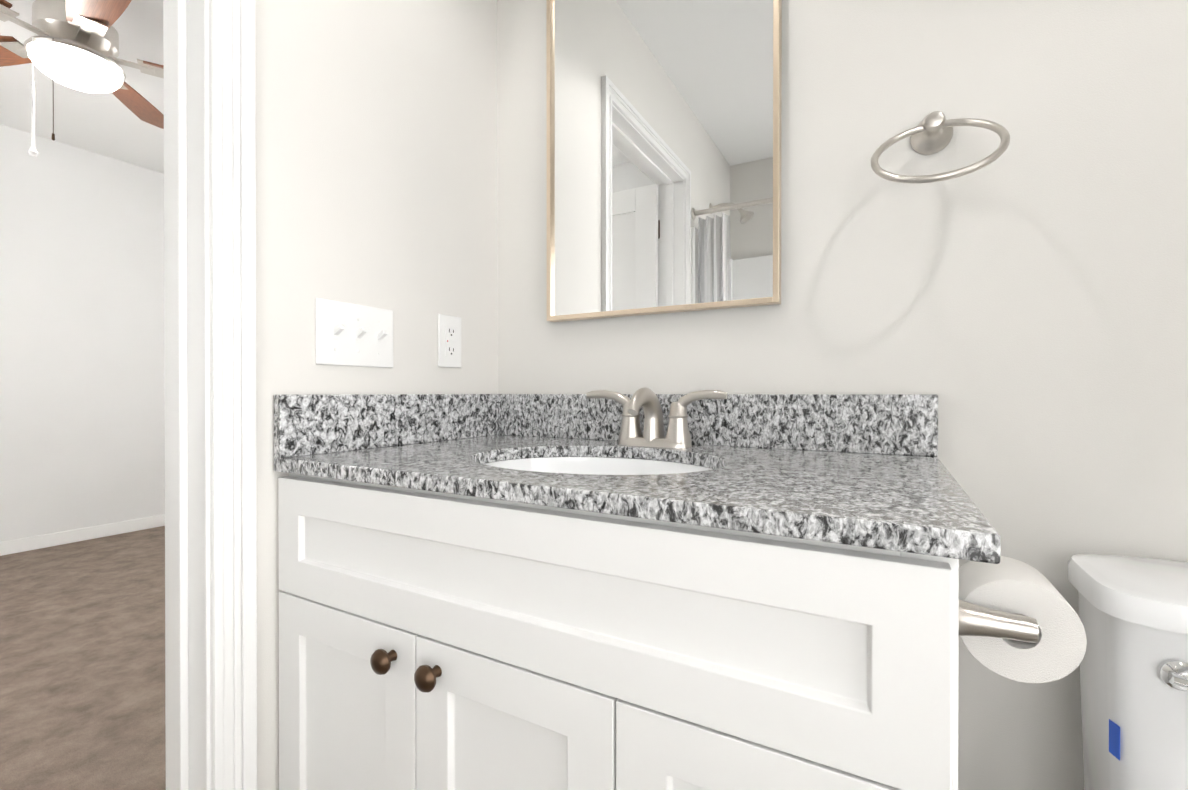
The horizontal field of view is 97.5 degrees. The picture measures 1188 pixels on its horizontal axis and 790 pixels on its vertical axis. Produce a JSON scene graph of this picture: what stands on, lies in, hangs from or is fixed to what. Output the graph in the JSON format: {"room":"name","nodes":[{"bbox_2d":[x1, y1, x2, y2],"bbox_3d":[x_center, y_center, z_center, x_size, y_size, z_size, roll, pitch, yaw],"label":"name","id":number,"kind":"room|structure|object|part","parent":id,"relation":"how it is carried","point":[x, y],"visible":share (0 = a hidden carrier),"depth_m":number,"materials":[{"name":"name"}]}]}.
{"room":"bathroom","nodes":[
{"label":"bathroom","id":0,"kind":"room"},
{"bbox_2d":[0,0,163,173],"bbox_3d":[-2.200,-1.735,2.078,3.895,0.140,4.440,0,0,29],"label":"ceiling","id":1,"kind":"structure","parent":0,"point":[110,124],"depth_m":2.96,"materials":[{"name":"white paint"}]},
{"bbox_2d":[0,0,163,156],"bbox_3d":[-2.082,-1.281,2.070,1.268,0.767,1.268,0,0,29],"label":"ceiling fan","id":2,"kind":"object","parent":1,"relation":"hanging from","point":[74,44],"visible":0.94,"depth_m":2.03,"materials":[{"name":"silver metal"}]},
{"bbox_3d":[-2.094,-1.298,2.111,0.280,0.084,0.280,0,0,29],"label":"light glass","id":3,"kind":"part","parent":2,"relation":"part of","materials":[{"name":"white glass"}]},
{"bbox_3d":[-2.091,-1.502,2.103,0.547,0.324,0.547,0,0,29],"label":"motor","id":4,"kind":"part","parent":2,"relation":"part of","materials":[{"name":"silver metal"}]},
{"bbox_2d":[0,124,164,541],"bbox_3d":[-3.846,-0.359,3.008,0.120,2.700,4.440,0,0,29],"label":"wall","id":5,"kind":"structure","parent":0,"point":[82,416],"depth_m":3.52,"materials":[{"name":"paint"}]},
{"bbox_2d":[0,514,164,555],"bbox_3d":[-3.786,0.949,2.979,0.016,0.085,4.200,0,0,29],"label":"baseboard","id":6,"kind":"structure","parent":5,"relation":"attached to","point":[45,540],"depth_m":3.51,"materials":[{"name":"white paint"}]},
{"bbox_2d":[255,0,496,789],"bbox_3d":[-0.448,-0.352,1.098,0.125,2.700,4.440,0,0,29],"label":"wall","id":7,"kind":"structure","parent":0,"point":[376,153],"depth_m":0.99,"materials":[{"name":"paint"}]},
{"bbox_2d":[163,0,256,789],"bbox_3d":[-0.804,-0.050,0.448,0.146,2.102,0.899,0,0,29],"label":"door frame","id":8,"kind":"structure","parent":7,"relation":"attached to","point":[232,395],"depth_m":0.78,"materials":[{"name":"white paint"}]},
{"bbox_2d":[315,298,392,367],"bbox_3d":[-0.434,-0.111,0.969,0.026,0.116,0.162,0,0,29],"label":"switch plate","id":9,"kind":"object","parent":7,"relation":"attached to","point":[348,334],"visible":1,"depth_m":0.96,"materials":[{"name":"white plastic"}]},
{"bbox_2d":[438,314,460,367],"bbox_3d":[-0.325,-0.121,1.180,0.008,0.118,0.071,0,0,29],"label":"outlet","id":10,"kind":"object","parent":7,"relation":"attached to","point":[449,341],"visible":1,"depth_m":1.17,"materials":[{"name":"white plastic"}]},
{"bbox_2d":[497,0,1187,789],"bbox_3d":[0.569,-0.351,0.923,1.820,2.700,0.149,0,0,29],"label":"wall","id":11,"kind":"structure","parent":0,"point":[1019,306],"depth_m":0.89,"materials":[{"name":"paint"}]},
{"bbox_3d":[0.122,-0.557,1.103,0.521,0.769,0.026,0,0,29],"label":"mirror","id":12,"kind":"part","parent":11,"relation":"part of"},
{"bbox_2d":[871,111,1009,183],"bbox_3d":[0.524,-0.382,0.801,0.174,0.161,0.164,0,0,29],"label":"towel ring","id":13,"kind":"object","parent":11,"relation":"attached to","point":[931,133],"visible":1,"depth_m":0.81,"materials":[{"name":"silver metal"}]},
{"bbox_3d":[-0.069,1.052,-0.085,1.700,0.100,2.300,0,0,29],"label":"floor","id":14,"kind":"structure","parent":0,"visible":0},
{"bbox_2d":[274,387,1000,789],"bbox_3d":[0.021,0.493,0.845,0.937,1.013,0.582,0,0,29],"label":"bathroom vanity","id":15,"kind":"object","parent":14,"relation":"on","point":[644,589],"visible":1,"depth_m":0.61,"materials":[{"name":"white paint"}]},
{"bbox_3d":[-0.370,0.605,0.777,0.314,0.572,0.020,0,0,29],"label":"door","id":16,"kind":"part","parent":15,"relation":"part of","materials":[{"name":"white paint"}]},
{"bbox_3d":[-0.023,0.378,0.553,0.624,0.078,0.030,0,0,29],"label":"knob","id":17,"kind":"part","parent":15,"relation":"part of","materials":[{"name":"brown metal"}]},
{"bbox_3d":[-0.103,0.606,0.627,0.293,0.572,0.020,0,0,29],"label":"door","id":18,"kind":"part","parent":15,"relation":"part of","materials":[{"name":"white paint"}]},
{"bbox_2d":[274,435,1000,563],"bbox_3d":[0.027,0.112,0.855,0.937,0.022,0.557,0,0,29],"label":"countertop","id":19,"kind":"structure","parent":15,"relation":"on","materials":[{"name":"stone"}]},
{"bbox_2d":[484,457,712,474],"bbox_3d":[0.001,0.208,0.848,0.484,0.168,0.393,0,0,29],"label":"sink","id":20,"kind":"object","parent":19,"relation":"in","point":[568,465],"depth_m":1.00,"materials":[{"name":"white ceramic"}]},
{"bbox_2d":[586,387,727,447],"bbox_3d":[0.100,0.043,1.005,0.300,0.115,0.139,0,0,29],"label":"faucet","id":21,"kind":"object","parent":19,"relation":"on","point":[678,434],"depth_m":1.01,"materials":[{"name":"silver metal"}]},
{"bbox_3d":[0.154,0.606,0.483,0.290,0.572,0.020,0,0,29],"label":"door","id":22,"kind":"part","parent":15,"relation":"part of","materials":[{"name":"white paint"}]},
{"bbox_2d":[958,556,1086,682],"bbox_3d":[0.498,0.270,0.641,0.140,0.117,0.194,0,0,29],"label":"toilet paper holder","id":23,"kind":"object","parent":15,"relation":"attached to","point":[1019,621],"visible":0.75,"depth_m":0.59,"materials":[{"name":"white paper"}]},
{"bbox_3d":[0.479,0.258,0.652,0.095,0.058,0.194,0,0,29],"label":"toilet paper holder post","id":24,"kind":"part","parent":23,"relation":"part of","materials":[{"name":"silver metal"}]},
{"bbox_2d":[1067,554,1187,789],"bbox_3d":[0.729,0.615,0.354,0.480,0.771,0.734,0,0,29],"label":"toilet","id":25,"kind":"object","parent":14,"relation":"on","point":[1133,665],"visible":0.98,"depth_m":0.61,"materials":[{"name":"white ceramic"}]},
{"bbox_3d":[0.854,0.247,0.575,0.480,0.036,0.224,0,0,29],"label":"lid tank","id":26,"kind":"part","parent":25,"relation":"part of","materials":[{"name":"white ceramic"}]},
{"bbox_3d":[0.689,0.312,0.537,0.142,0.036,0.031,0,0,29],"label":"handle","id":27,"kind":"part","parent":25,"relation":"part of","materials":[{"name":"silver metal"}]},
{"label":"outside","id":28,"kind":"structure","parent":0,"visible":0},
{"bbox_2d":[0,526,165,789],"bbox_3d":[-2.146,1.045,2.058,4.020,0.100,4.440,0,0,29],"label":"floor carpet","id":29,"kind":"object","parent":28,"point":[82,665],"visible":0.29,"depth_m":1.92,"materials":[{"name":"brown carpet"}]}
]}

